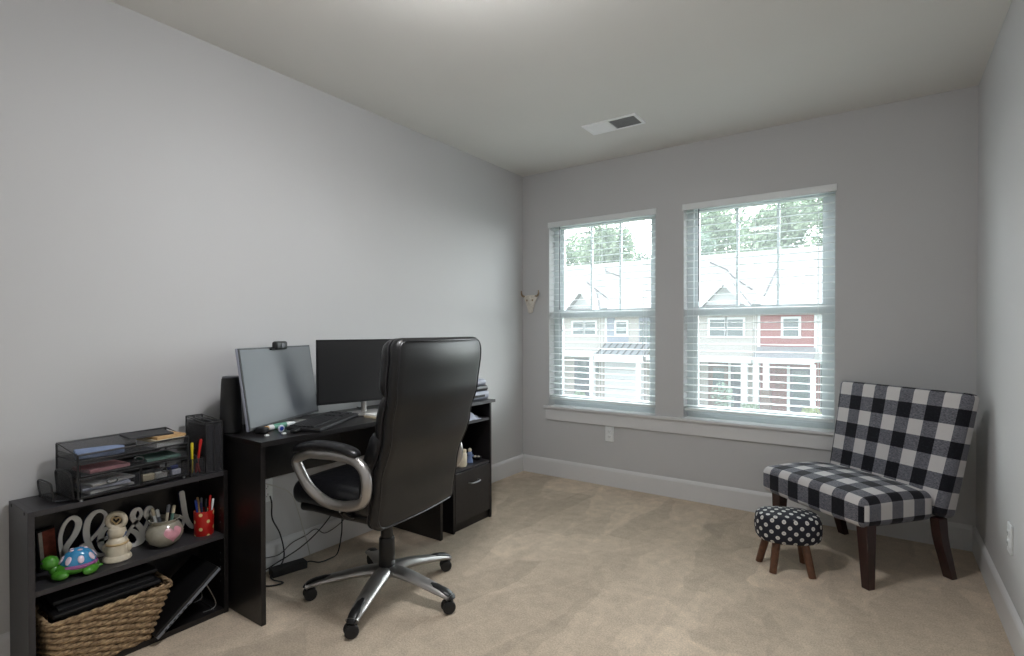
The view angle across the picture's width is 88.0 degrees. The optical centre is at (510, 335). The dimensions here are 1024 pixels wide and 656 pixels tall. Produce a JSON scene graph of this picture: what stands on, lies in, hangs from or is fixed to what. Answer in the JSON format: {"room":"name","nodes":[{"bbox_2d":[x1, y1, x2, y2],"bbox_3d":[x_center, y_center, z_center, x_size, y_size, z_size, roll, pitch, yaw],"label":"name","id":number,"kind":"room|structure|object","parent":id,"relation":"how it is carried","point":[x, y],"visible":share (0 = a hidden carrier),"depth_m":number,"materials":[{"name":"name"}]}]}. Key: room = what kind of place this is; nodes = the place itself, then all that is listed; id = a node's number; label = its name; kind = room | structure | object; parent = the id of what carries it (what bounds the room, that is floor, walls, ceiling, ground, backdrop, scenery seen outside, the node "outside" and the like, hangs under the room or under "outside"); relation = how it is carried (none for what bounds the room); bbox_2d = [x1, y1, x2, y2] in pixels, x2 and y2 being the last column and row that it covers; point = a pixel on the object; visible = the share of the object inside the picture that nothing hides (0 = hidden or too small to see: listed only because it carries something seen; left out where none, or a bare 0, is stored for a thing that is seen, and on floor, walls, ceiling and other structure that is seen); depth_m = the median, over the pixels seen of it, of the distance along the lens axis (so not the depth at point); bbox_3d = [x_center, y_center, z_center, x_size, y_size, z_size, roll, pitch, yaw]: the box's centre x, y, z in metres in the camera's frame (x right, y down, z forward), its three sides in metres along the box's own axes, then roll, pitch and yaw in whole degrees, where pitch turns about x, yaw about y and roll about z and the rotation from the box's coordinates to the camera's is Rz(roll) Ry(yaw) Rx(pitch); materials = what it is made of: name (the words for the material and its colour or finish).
{"room":"home office","nodes":[
{"label":"home office","id":0,"kind":"room"},
{"bbox_2d":[0,0,522,634],"bbox_3d":[-1.263,-0.079,2.700,0.150,2.500,4.850,0,1,35],"label":"wall","id":1,"kind":"structure","parent":0,"point":[173,202],"depth_m":2.34,"materials":[{"name":"grey paint"}]},
{"bbox_2d":[0,454,523,655],"bbox_3d":[-1.194,1.102,2.664,0.014,0.139,4.550,0,1,35],"label":"baseboard","id":2,"kind":"structure","parent":1,"relation":"attached to","point":[320,541],"depth_m":2.88,"materials":[{"name":"white paint"}]},
{"bbox_2d":[265,478,272,501],"bbox_3d":[-1.215,0.772,2.633,0.012,0.115,0.070,0,1,35],"label":"wall outlet","id":3,"kind":"object","parent":1,"relation":"attached to","point":[268,488],"visible":0.48,"depth_m":2.64,"materials":[{"name":"white plastic"}]},
{"bbox_2d":[266,483,310,554],"bbox_3d":[-1.135,0.947,2.713,0.015,0.438,0.244,0,1,35],"label":"cable","id":4,"kind":"object","parent":1,"relation":"hanging from","point":[266,483],"visible":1,"depth_m":2.75,"materials":[{"name":"black plastic"}]},
{"bbox_2d":[266,519,343,557],"bbox_3d":[-1.058,1.028,2.831,0.011,0.160,0.721,0,1,36],"label":"cable","id":5,"kind":"object","parent":1,"relation":"attached to","point":[343,519],"visible":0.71,"depth_m":2.77,"materials":[{"name":"black plastic"}]},
{"bbox_2d":[109,0,1011,176],"bbox_3d":[-0.004,-1.373,1.807,3.226,0.100,4.850,0,1,35],"label":"ceiling","id":6,"kind":"structure","parent":0,"point":[512,86],"depth_m":2.53,"materials":[{"name":"paint"}]},
{"bbox_2d":[581,113,645,134],"bbox_3d":[0.649,-1.333,3.358,0.364,0.010,0.180,0,1,35],"label":"ceiling vent","id":7,"kind":"object","parent":6,"relation":"in","point":[629,120],"visible":1,"depth_m":3.35,"materials":[{"name":"white metal"}]},
{"bbox_2d":[126,471,1014,655],"bbox_3d":[0.000,1.217,1.831,3.226,0.080,4.850,0,1,35],"label":"floor","id":8,"kind":"structure","parent":0,"point":[559,566],"depth_m":2.38,"materials":[{"name":"beige carpet"}]},
{"bbox_2d":[9,466,228,655],"bbox_3d":[-1.476,0.876,2.053,0.221,0.602,0.646,0,1,35],"label":"bookshelf","id":9,"kind":"object","parent":8,"relation":"on","point":[28,515],"visible":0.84,"depth_m":2.04,"materials":[{"name":"black laminate"}]},
{"bbox_2d":[35,526,57,572],"bbox_3d":[-1.671,0.769,1.911,0.024,0.145,0.064,0,1,11],"label":"book","id":10,"kind":"object","parent":9,"relation":"on","point":[46,545],"visible":0.77,"depth_m":1.90,"materials":[{"name":"brown paper"}]},
{"bbox_2d":[40,546,102,580],"bbox_3d":[-1.546,0.797,1.870,0.173,0.092,0.117,0,1,-37],"label":"turtle figurine","id":11,"kind":"object","parent":9,"relation":"on","point":[81,559],"visible":1,"depth_m":1.84,"materials":[{"name":"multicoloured ceramic"}]},
{"bbox_2d":[36,571,172,655],"bbox_3d":[-1.503,1.054,1.964,0.229,0.204,0.391,0,1,35],"label":"wicker basket","id":12,"kind":"object","parent":9,"relation":"on","point":[156,594],"visible":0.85,"depth_m":1.89,"materials":[{"name":"wicker"}]},
{"bbox_2d":[38,574,160,655],"bbox_3d":[-1.508,1.039,1.959,0.166,0.218,0.327,0,1,35],"label":"storage box","id":13,"kind":"object","parent":12,"relation":"in","point":[74,607],"visible":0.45,"depth_m":1.90,"materials":[{"name":"black plastic"}]},
{"bbox_2d":[42,563,156,605],"bbox_3d":[-1.540,0.923,1.995,0.150,0.014,0.320,0,1,35],"label":"binder","id":14,"kind":"object","parent":13,"relation":"on","point":[82,589],"visible":0.56,"depth_m":1.96,"materials":[{"name":"black plastic"}]},
{"bbox_2d":[37,427,189,502],"bbox_3d":[-1.482,0.481,2.002,0.190,0.190,0.432,0,1,31],"label":"desk organizer","id":15,"kind":"object","parent":9,"relation":"on","point":[57,471],"visible":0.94,"depth_m":1.94,"materials":[{"name":"black metal"}]},
{"bbox_2d":[73,445,124,458],"bbox_3d":[-1.492,0.422,1.928,0.145,0.026,0.076,-1,1,-44],"label":"case","id":16,"kind":"object","parent":15,"relation":"in","point":[100,448],"visible":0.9,"depth_m":1.90,"materials":[{"name":"blue plastic"}]},
{"bbox_2d":[72,460,129,473],"bbox_3d":[-1.502,0.481,1.947,0.120,0.012,0.130,0,1,26],"label":"notes","id":17,"kind":"object","parent":15,"relation":"in","point":[112,464],"visible":0.83,"depth_m":1.92,"materials":[{"name":"paper"}]},
{"bbox_2d":[70,481,133,494],"bbox_3d":[-1.504,0.555,1.954,0.130,0.008,0.145,0,1,25],"label":"envelope","id":18,"kind":"object","parent":15,"relation":"in","point":[94,491],"visible":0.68,"depth_m":1.91,"materials":[{"name":"white paper"}]},
{"bbox_2d":[73,479,130,491],"bbox_3d":[-1.506,0.542,1.950,0.130,0.008,0.145,0,1,36],"label":"envelope","id":19,"kind":"object","parent":18,"relation":"on","point":[83,488],"visible":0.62,"depth_m":1.90,"materials":[{"name":"white paper"}]},
{"bbox_2d":[72,472,134,486],"bbox_3d":[-1.503,0.530,1.956,0.130,0.008,0.145,0,1,22],"label":"envelope","id":20,"kind":"object","parent":19,"relation":"on","point":[93,482],"visible":0.7,"depth_m":1.94,"materials":[{"name":"white paper"}]},
{"bbox_2d":[143,472,154,481],"bbox_3d":[-1.394,0.544,2.034,0.024,0.026,0.044,0,1,31],"label":"eraser","id":21,"kind":"object","parent":15,"relation":"in","point":[148,476],"visible":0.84,"depth_m":2.03,"materials":[{"name":"beige rubber"}]},
{"bbox_2d":[134,450,180,461],"bbox_3d":[-1.405,0.480,2.110,0.120,0.010,0.120,0,1,35],"label":"notes","id":22,"kind":"object","parent":15,"relation":"on","point":[166,454],"visible":0.8,"depth_m":2.10,"materials":[{"name":"teal paper"}]},
{"bbox_2d":[136,439,183,447],"bbox_3d":[-1.399,0.424,2.118,0.130,0.018,0.105,0,1,25],"label":"notepad","id":23,"kind":"object","parent":15,"relation":"in","point":[173,442],"visible":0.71,"depth_m":2.08,"materials":[{"name":"paper"}]},
{"bbox_2d":[136,436,183,442],"bbox_3d":[-1.400,0.410,2.121,0.144,0.010,0.115,0,1,31],"label":"notebook","id":24,"kind":"object","parent":23,"relation":"on","point":[140,439],"visible":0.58,"depth_m":2.07,"materials":[{"name":"white paper"}]},
{"bbox_2d":[146,430,185,439],"bbox_3d":[-1.400,0.399,2.126,0.140,0.010,0.110,0,1,27],"label":"notebook","id":25,"kind":"object","parent":24,"relation":"on","point":[176,434],"visible":0.53,"depth_m":2.09,"materials":[{"name":"paper"}]},
{"bbox_2d":[119,429,173,439],"bbox_3d":[-1.440,0.391,2.099,0.120,0.007,0.150,0,1,39],"label":"folder","id":26,"kind":"object","parent":25,"relation":"on","point":[159,432],"visible":1,"depth_m":2.08,"materials":[{"name":"black plastic"}]},
{"bbox_2d":[155,470,166,478],"bbox_3d":[-1.368,0.544,2.074,0.020,0.024,0.040,0,1,31],"label":"box","id":27,"kind":"object","parent":15,"relation":"in","point":[160,474],"visible":0.98,"depth_m":2.06,"materials":[{"name":"cardboard"}]},
{"bbox_2d":[169,468,180,474],"bbox_3d":[-1.347,0.546,2.128,0.024,0.022,0.036,0,1,31],"label":"box","id":28,"kind":"object","parent":15,"relation":"in","point":[175,471],"visible":0.85,"depth_m":2.12,"materials":[{"name":"white cardboard"}]},
{"bbox_2d":[102,511,131,563],"bbox_3d":[-1.480,0.750,1.994,0.098,0.184,0.092,0,1,-15],"label":"angel figurine","id":29,"kind":"object","parent":9,"relation":"on","point":[117,548],"visible":1,"depth_m":1.98,"materials":[{"name":"beige ceramic"}]},
{"bbox_2d":[127,541,131,550],"bbox_3d":[-1.445,0.797,2.004,0.026,0.036,0.018,0,1,-15],"label":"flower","id":30,"kind":"object","parent":29,"relation":"on","point":[129,545],"depth_m":2.00,"materials":[{"name":"beige ceramic"}]},
{"bbox_2d":[57,490,193,558],"bbox_3d":[-1.498,0.749,2.106,0.016,0.183,0.473,0,1,35],"label":"word sign","id":31,"kind":"object","parent":9,"relation":"on","point":[139,534],"visible":0.66,"depth_m":2.02,"materials":[{"name":"white paint"}]},
{"bbox_2d":[145,514,183,547],"bbox_3d":[-1.389,0.787,2.130,0.134,0.107,0.132,0,1,35],"label":"bowl","id":32,"kind":"object","parent":9,"relation":"on","point":[157,534],"visible":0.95,"depth_m":2.09,"materials":[{"name":"beige ceramic"}]},
{"bbox_2d":[151,508,156,521],"bbox_3d":[-1.417,0.758,2.119,0.036,0.141,0.013,0,1,-32],"label":"pen","id":33,"kind":"object","parent":32,"relation":"in","point":[152,509],"visible":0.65,"depth_m":2.11,"materials":[{"name":"white plastic"}]},
{"bbox_2d":[155,509,161,521],"bbox_3d":[-1.405,0.762,2.127,0.013,0.134,0.034,0,1,44],"label":"pen","id":34,"kind":"object","parent":32,"relation":"in","point":[156,510],"visible":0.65,"depth_m":2.12,"materials":[{"name":"grey plastic"}]},
{"bbox_2d":[165,504,170,521],"bbox_3d":[-1.381,0.753,2.126,0.034,0.151,0.013,0,1,2],"label":"pen","id":35,"kind":"object","parent":32,"relation":"in","point":[168,505],"visible":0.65,"depth_m":2.12,"materials":[{"name":"beige plastic"}]},
{"bbox_2d":[170,505,175,519],"bbox_3d":[-1.374,0.759,2.146,0.014,0.139,0.035,0,1,35],"label":"pen","id":36,"kind":"object","parent":32,"relation":"in","point":[173,506],"visible":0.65,"depth_m":2.15,"materials":[{"name":"teal plastic"}]},
{"bbox_2d":[181,454,204,476],"bbox_3d":[-1.311,0.537,2.188,0.087,0.072,0.055,0,1,35],"label":"pen holder","id":37,"kind":"object","parent":9,"relation":"on","point":[194,455],"visible":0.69,"depth_m":2.18,"materials":[{"name":"black metal"}]},
{"bbox_2d":[190,443,193,472],"bbox_3d":[-1.304,0.502,2.169,0.015,0.127,0.012,0,1,35],"label":"pen","id":38,"kind":"object","parent":37,"relation":"in","point":[191,444],"visible":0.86,"depth_m":2.17,"materials":[{"name":"yellow plastic"}]},
{"bbox_2d":[195,439,201,472],"bbox_3d":[-1.287,0.497,2.188,0.028,0.138,0.012,0,1,-23],"label":"pen","id":39,"kind":"object","parent":37,"relation":"in","point":[200,440],"visible":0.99,"depth_m":2.19,"materials":[{"name":"red plastic"}]},
{"bbox_2d":[193,507,213,536],"bbox_3d":[-1.298,0.788,2.245,0.078,0.102,0.078,0,1,35],"label":"pen cup","id":40,"kind":"object","parent":9,"relation":"on","point":[204,521],"visible":0.82,"depth_m":2.21,"materials":[{"name":"red ceramic"}]},
{"bbox_2d":[185,414,222,473],"bbox_3d":[-1.311,0.460,2.268,0.180,0.227,0.072,0,1,35],"label":"magazine file","id":41,"kind":"object","parent":9,"relation":"on","point":[214,422],"visible":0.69,"depth_m":2.23,"materials":[{"name":"black metal"}]},
{"bbox_2d":[189,421,211,471],"bbox_3d":[-1.320,0.472,2.255,0.160,0.194,0.022,0,1,35],"label":"book","id":42,"kind":"object","parent":41,"relation":"in","point":[195,426],"visible":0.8,"depth_m":2.23,"materials":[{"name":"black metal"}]},
{"bbox_2d":[201,422,219,469],"bbox_3d":[-1.301,0.474,2.282,0.150,0.188,0.020,0,1,35],"label":"book","id":43,"kind":"object","parent":41,"relation":"in","point":[217,465],"visible":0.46,"depth_m":2.24,"materials":[{"name":"black plastic"}]},
{"bbox_2d":[192,585,215,612],"bbox_3d":[-1.313,1.094,2.261,0.124,0.120,0.054,0,1,35],"label":"easel","id":44,"kind":"object","parent":9,"relation":"on","point":[206,585],"visible":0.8,"depth_m":2.25,"materials":[{"name":"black metal"}]},
{"bbox_2d":[146,554,220,638],"bbox_3d":[-1.359,1.052,2.159,0.217,0.198,0.244,0,1,35],"label":"laptop","id":45,"kind":"object","parent":44,"relation":"on","point":[193,576],"visible":0.7,"depth_m":2.15,"materials":[{"name":"black plastic"}]},
{"bbox_2d":[266,496,284,586],"bbox_3d":[-1.166,0.983,2.561,0.133,0.374,0.214,0,1,-22],"label":"cable","id":46,"kind":"object","parent":8,"relation":"on","point":[271,578],"visible":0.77,"depth_m":2.63,"materials":[{"name":"black plastic"}]},
{"bbox_2d":[266,433,343,569],"bbox_3d":[-1.062,0.796,2.641,0.149,0.706,0.496,0,1,39],"label":"cable","id":47,"kind":"object","parent":8,"relation":"on","point":[340,433],"visible":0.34,"depth_m":2.71,"materials":[{"name":"black plastic"}]},
{"bbox_2d":[269,519,342,577],"bbox_3d":[-0.977,1.006,2.763,0.071,0.338,0.539,0,1,44],"label":"power adapter","id":48,"kind":"object","parent":8,"relation":"on","point":[299,564],"visible":0.88,"depth_m":2.63,"materials":[{"name":"black plastic"}]},
{"bbox_2d":[219,404,442,626],"bbox_3d":[-0.872,0.796,2.701,0.464,0.748,1.095,0,1,35],"label":"desk","id":49,"kind":"object","parent":8,"relation":"on","point":[249,458],"visible":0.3,"depth_m":2.24,"materials":[{"name":"black wood"}]},
{"bbox_2d":[219,376,242,433],"bbox_3d":[-1.233,0.303,2.335,0.092,0.246,0.092,0,1,35],"label":"speaker","id":50,"kind":"object","parent":49,"relation":"on","point":[230,394],"visible":0.94,"depth_m":2.30,"materials":[{"name":"black plastic"}]},
{"bbox_2d":[254,427,268,433],"bbox_3d":[-1.083,0.413,2.305,0.056,0.026,0.036,0,1,12],"label":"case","id":51,"kind":"object","parent":49,"relation":"on","point":[259,430],"visible":1,"depth_m":2.29,"materials":[{"name":"plastic"}]},
{"bbox_2d":[235,345,318,431],"bbox_3d":[-1.107,0.239,2.536,0.150,0.370,0.572,0,1,9],"label":"computer monitor","id":52,"kind":"object","parent":49,"relation":"on","point":[277,386],"visible":0.83,"depth_m":2.47,"materials":[{"name":"black plastic"}]},
{"bbox_2d":[270,341,286,349],"bbox_3d":[-1.119,0.064,2.528,0.062,0.072,0.115,0,1,9],"label":"webcam","id":53,"kind":"object","parent":52,"relation":"attached to","point":[276,345],"visible":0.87,"depth_m":2.51,"materials":[{"name":"black plastic"}]},
{"bbox_2d":[265,421,295,430],"bbox_3d":[-1.051,0.412,2.419,0.026,0.026,0.173,0,1,25],"label":"tube","id":54,"kind":"object","parent":49,"relation":"on","point":[285,424],"visible":0.62,"depth_m":2.40,"materials":[{"name":"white plastic"}]},
{"bbox_2d":[290,428,300,432],"bbox_3d":[-0.935,0.417,2.342,0.028,0.016,0.090,0,1,15],"label":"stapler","id":55,"kind":"object","parent":49,"relation":"on","point":[296,430],"visible":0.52,"depth_m":2.31,"materials":[{"name":"plastic"}]},
{"bbox_2d":[287,411,358,431],"bbox_3d":[-0.891,0.410,2.555,0.156,0.027,0.444,0,1,6],"label":"keyboard","id":56,"kind":"object","parent":49,"relation":"on","point":[319,423],"visible":0.99,"depth_m":2.48,"materials":[{"name":"black plastic"}]},
{"bbox_2d":[316,339,392,416],"bbox_3d":[-0.782,0.221,2.852,0.540,0.400,0.150,-1,1,-41],"label":"computer monitor","id":57,"kind":"object","parent":49,"relation":"on","point":[347,371],"visible":0.61,"depth_m":2.76,"materials":[{"name":"black plastic"}]},
{"bbox_2d":[364,412,376,418],"bbox_3d":[-0.633,0.412,2.793,0.130,0.018,0.245,0,1,35],"label":"paper pad","id":58,"kind":"object","parent":49,"relation":"on","point":[373,415],"visible":0.25,"depth_m":2.71,"materials":[{"name":"white paper"}]},
{"bbox_2d":[291,336,480,639],"bbox_3d":[-0.567,0.590,2.398,0.746,1.166,0.715,0,1,28],"label":"office chair","id":59,"kind":"object","parent":8,"relation":"on","point":[428,386],"visible":1,"depth_m":2.19,"materials":[{"name":"black leather"}]},
{"bbox_2d":[359,433,381,504],"bbox_3d":[-0.434,0.533,2.331,0.197,0.320,0.540,0,1,28],"label":"cushion","id":60,"kind":"object","parent":59,"relation":"on","point":[373,455],"depth_m":2.08,"materials":[{"name":"black leather"}]},
{"bbox_2d":[375,397,386,439],"bbox_3d":[-0.367,0.329,2.294,0.121,0.210,0.564,0,1,28],"label":"cushion","id":61,"kind":"object","parent":59,"relation":"on","point":[381,418],"depth_m":2.04,"materials":[{"name":"black leather"}]},
{"bbox_2d":[379,340,391,396],"bbox_3d":[-0.346,0.134,2.281,0.114,0.240,0.580,0,1,28],"label":"cushion","id":62,"kind":"object","parent":59,"relation":"on","point":[385,378],"depth_m":2.02,"materials":[{"name":"black leather"}]},
{"bbox_2d":[443,399,494,534],"bbox_3d":[-0.394,0.788,3.375,0.476,0.752,0.403,0,1,35],"label":"storage cabinet","id":63,"kind":"object","parent":8,"relation":"on","point":[470,502],"visible":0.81,"depth_m":3.30,"materials":[{"name":"black laminate"}]},
{"bbox_2d":[458,449,466,466],"bbox_3d":[-0.300,0.745,3.228,0.068,0.104,0.068,0,1,35],"label":"bottle","id":64,"kind":"object","parent":63,"relation":"on","point":[463,463],"visible":0.5,"depth_m":3.20,"materials":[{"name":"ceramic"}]},
{"bbox_2d":[467,448,473,462],"bbox_3d":[-0.256,0.750,3.317,0.045,0.092,0.045,0,1,8],"label":"bottle","id":65,"kind":"object","parent":63,"relation":"on","point":[469,459],"visible":1,"depth_m":3.31,"materials":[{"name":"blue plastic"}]},
{"bbox_2d":[456,456,488,472],"bbox_3d":[-0.406,0.804,3.373,0.419,0.016,0.338,0,1,35],"label":"shelf","id":66,"kind":"object","parent":63,"relation":"attached to","point":[483,462],"depth_m":3.29,"materials":[{"name":"black laminate"}]},
{"bbox_2d":[470,413,480,420],"bbox_3d":[-0.258,0.490,3.309,0.086,0.069,0.130,0,1,35],"label":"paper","id":67,"kind":"object","parent":63,"relation":"on","point":[472,416],"visible":0.43,"depth_m":3.28,"materials":[{"name":"white paper"}]},
{"bbox_2d":[472,455,481,459],"bbox_3d":[-0.219,0.781,3.388,0.068,0.028,0.068,0,1,35],"label":"dish","id":68,"kind":"object","parent":63,"relation":"on","point":[475,457],"visible":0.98,"depth_m":3.38,"materials":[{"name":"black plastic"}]},
{"bbox_2d":[469,416,488,423],"bbox_3d":[-0.406,0.531,3.370,0.419,0.016,0.338,0,1,35],"label":"shelf","id":69,"kind":"object","parent":63,"relation":"attached to","point":[485,419],"depth_m":3.35,"materials":[{"name":"black laminate"}]},
{"bbox_2d":[473,378,488,400],"bbox_3d":[-0.383,0.345,3.407,0.386,0.130,0.330,0,1,35],"label":"paper stack","id":70,"kind":"object","parent":63,"relation":"on","point":[481,393],"visible":0.21,"depth_m":3.38,"materials":[{"name":"white paper"}]},
{"bbox_2d":[754,506,822,578],"bbox_3d":[1.387,1.022,2.658,0.306,0.300,0.226,0,1,11],"label":"footstool","id":71,"kind":"object","parent":8,"relation":"on","point":[801,528],"visible":1,"depth_m":2.58,"materials":[{"name":"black fabric"}]},
{"bbox_2d":[754,506,822,545],"bbox_3d":[1.387,0.946,2.658,0.306,0.148,0.224,0,1,11],"label":"cushion","id":72,"kind":"object","parent":71,"relation":"on","point":[778,525],"depth_m":2.58,"materials":[{"name":"black fabric"}]},
{"bbox_2d":[763,381,978,590],"bbox_3d":[1.808,0.718,2.755,0.613,0.896,0.734,0,1,-16],"label":"slipper chair","id":73,"kind":"object","parent":8,"relation":"on","point":[899,454],"visible":1,"depth_m":2.63,"materials":[{"name":"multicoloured fabric"}]},
{"bbox_2d":[523,85,978,528],"bbox_3d":[1.344,-0.092,3.745,2.926,2.500,0.150,0,1,35],"label":"wall","id":74,"kind":"structure","parent":0,"point":[905,172],"depth_m":3.23,"materials":[{"name":"grey paint"}]},
{"bbox_2d":[521,290,538,312],"bbox_3d":[0.162,-0.281,4.454,0.184,0.192,0.037,0,1,35],"label":"ornament","id":75,"kind":"object","parent":74,"relation":"attached to","point":[530,300],"visible":1,"depth_m":4.44,"materials":[{"name":"ceramic"}]},
{"bbox_2d":[554,215,654,412],"bbox_3d":[0.751,-0.170,4.211,0.896,1.500,0.065,0,1,35],"label":"window","id":76,"kind":"structure","parent":74,"relation":"in","point":[558,335],"depth_m":4.28,"materials":[{"name":"white plastic"}]},
{"bbox_2d":[548,208,655,407],"bbox_3d":[0.693,-0.198,4.128,0.912,1.450,0.076,0,1,35],"label":"window blind","id":77,"kind":"object","parent":76,"relation":"attached to","point":[648,212],"visible":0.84,"depth_m":4.10,"materials":[{"name":"white plastic"}]},
{"bbox_2d":[605,426,613,441],"bbox_3d":[0.756,0.756,4.066,0.070,0.115,0.012,0,1,35],"label":"wall outlet","id":78,"kind":"object","parent":74,"relation":"attached to","point":[609,431],"visible":1,"depth_m":4.06,"materials":[{"name":"white plastic"}]},
{"bbox_2d":[543,404,834,450],"bbox_3d":[1.164,0.639,3.818,2.108,0.113,0.119,0,1,35],"label":"trim","id":79,"kind":"structure","parent":74,"relation":"attached to","point":[797,436],"depth_m":3.65,"materials":[{"name":"white paint"}]},
{"bbox_2d":[523,454,972,551],"bbox_3d":[1.299,1.089,3.688,2.898,0.139,0.014,0,1,35],"label":"baseboard","id":80,"kind":"structure","parent":74,"relation":"attached to","point":[960,535],"depth_m":3.67,"materials":[{"name":"white paint"}]},
{"bbox_2d":[687,191,835,429],"bbox_3d":[1.660,-0.166,3.576,0.913,1.500,0.065,0,1,35],"label":"window","id":81,"kind":"structure","parent":74,"relation":"in","point":[693,320],"depth_m":3.51,"materials":[{"name":"white plastic"}]},
{"bbox_2d":[682,183,836,422],"bbox_3d":[1.602,-0.193,3.493,0.929,1.450,0.076,0,1,35],"label":"window blind","id":82,"kind":"object","parent":81,"relation":"attached to","point":[831,187],"visible":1,"depth_m":3.46,"materials":[{"name":"white plastic"}]},
{"bbox_2d":[976,0,1023,624],"bbox_3d":[1.259,-0.067,0.938,0.150,2.500,4.850,0,1,35],"label":"wall","id":83,"kind":"structure","parent":0,"point":[1000,243],"depth_m":2.26,"materials":[{"name":"grey paint"}]},
{"bbox_2d":[972,526,1023,655],"bbox_3d":[1.193,1.113,0.996,0.014,0.139,4.550,0,1,35],"label":"baseboard","id":84,"kind":"structure","parent":83,"relation":"attached to","point":[1013,626],"depth_m":2.20,"materials":[{"name":"white paint"}]},
{"bbox_2d":[1007,521,1012,555],"bbox_3d":[1.951,0.794,2.076,0.012,0.115,0.070,0,1,35],"label":"wall outlet","id":85,"kind":"object","parent":83,"relation":"attached to","point":[1009,525],"visible":1,"depth_m":2.06,"materials":[{"name":"white plastic"}]},
{"label":"outside","id":86,"kind":"structure","parent":0,"visible":0},
{"bbox_3d":[17.750,4.022,38.530,130.000,0.300,74.100,0,1,35],"label":"lawn","id":87,"kind":"structure","parent":86,"visible":0},
{"bbox_2d":[566,231,589,265],"bbox_3d":[7.393,-4.502,65.108,8.180,16.298,6.895,0,1,-27],"label":"leafy tree","id":88,"kind":"object","parent":87,"relation":"on","point":[571,261],"visible":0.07,"depth_m":64.50,"materials":[{"name":"green plant"}]},
{"bbox_2d":[564,261,635,396],"bbox_3d":[5.868,-0.715,38.918,6.440,9.200,12.200,0,1,35],"label":"townhouse","id":89,"kind":"structure","parent":87,"relation":"on","point":[575,326],"depth_m":34.50,"materials":[{"name":"beige"}]},
{"bbox_2d":[579,223,638,264],"bbox_3d":[9.711,-3.834,51.682,6.571,15.198,5.909,0,1,-23],"label":"leafy tree","id":90,"kind":"object","parent":87,"relation":"on","point":[607,232],"visible":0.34,"depth_m":50.37,"materials":[{"name":"green plant"}]},
{"bbox_2d":[594,259,650,400],"bbox_3d":[9.810,-0.696,36.188,3.130,9.200,12.160,0,1,35],"label":"townhouse","id":91,"kind":"structure","parent":87,"relation":"on","point":[610,329],"depth_m":32.59,"materials":[{"name":"beige"}]},
{"bbox_2d":[624,247,650,260],"bbox_3d":[14.296,-3.421,60.309,7.522,14.202,7.394,0,1,30],"label":"leafy tree","id":92,"kind":"object","parent":87,"relation":"on","point":[639,253],"visible":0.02,"depth_m":59.70,"materials":[{"name":"green plant"}]},
{"bbox_2d":[700,226,716,254],"bbox_3d":[15.530,-2.864,47.349,6.834,13.319,5.877,0,1,-28],"label":"leafy tree","id":93,"kind":"object","parent":87,"relation":"on","point":[702,235],"visible":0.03,"depth_m":45.43,"materials":[{"name":"green plant"}]},
{"bbox_2d":[646,250,773,407],"bbox_3d":[13.417,-0.678,33.642,5.700,9.200,12.200,0,1,35],"label":"townhouse","id":94,"kind":"structure","parent":87,"relation":"on","point":[719,336],"depth_m":29.50,"materials":[{"name":"beige"}]},
{"bbox_2d":[700,208,750,253],"bbox_3d":[22.021,-5.245,54.703,8.566,17.930,7.632,0,1,35],"label":"leafy tree","id":95,"kind":"object","parent":87,"relation":"on","point":[717,213],"visible":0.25,"depth_m":52.90,"materials":[{"name":"green plant"}]},
{"bbox_2d":[730,198,822,252],"bbox_3d":[21.657,-3.924,42.912,6.123,15.501,6.814,0,1,-34],"label":"leafy tree","id":96,"kind":"object","parent":87,"relation":"on","point":[802,233],"visible":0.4,"depth_m":41.91,"materials":[{"name":"green plant"}]},
{"bbox_2d":[752,246,822,413],"bbox_3d":[16.982,-0.661,31.236,2.900,9.200,12.060,0,1,35],"label":"townhouse","id":97,"kind":"structure","parent":87,"relation":"on","point":[802,321],"depth_m":27.60,"materials":[{"name":"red brick"}]},
{"bbox_2d":[785,198,822,246],"bbox_3d":[29.897,-6.009,49.184,7.886,19.536,7.283,0,1,-14],"label":"leafy tree","id":98,"kind":"object","parent":87,"relation":"on","point":[819,239],"visible":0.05,"depth_m":49.72,"materials":[{"name":"green plant"}]},
{"bbox_2d":[820,294,821,411],"bbox_3d":[21.302,-0.645,28.760,7.020,9.200,11.170,0,1,35],"label":"townhouse","id":99,"kind":"structure","parent":87,"relation":"on","point":[821,294],"depth_m":26.60,"materials":[{"name":"grey"}]},
{"bbox_3d":[10.274,3.954,27.833,130.000,0.050,1.000,0,1,35],"label":"planting bed","id":100,"kind":"object","parent":87,"relation":"on","visible":0},
{"bbox_2d":[574,391,585,395],"bbox_3d":[4.160,3.605,31.995,0.760,0.591,0.816,0,1,35],"label":"shrub","id":101,"kind":"object","parent":100,"relation":"on","point":[577,392],"visible":0.47,"depth_m":31.88,"materials":[{"name":"green plant"}]},
{"bbox_2d":[710,380,734,406],"bbox_3d":[10.885,3.138,27.297,1.232,1.590,1.205,0,1,35],"label":"shrub","id":102,"kind":"object","parent":100,"relation":"on","point":[722,384],"visible":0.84,"depth_m":27.15,"materials":[{"name":"green plant"}]},
{"bbox_2d":[740,403,759,408],"bbox_3d":[12.005,3.638,26.625,0.910,0.599,0.890,0,1,-11],"label":"shrub","id":103,"kind":"object","parent":100,"relation":"on","point":[744,405],"visible":0.51,"depth_m":26.48,"materials":[{"name":"green plant"}]},
{"bbox_2d":[801,408,821,413],"bbox_3d":[14.167,3.658,24.988,0.882,0.610,0.895,0,1,35],"label":"shrub","id":104,"kind":"object","parent":100,"relation":"on","point":[805,410],"visible":0.51,"depth_m":24.88,"materials":[{"name":"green plant"}]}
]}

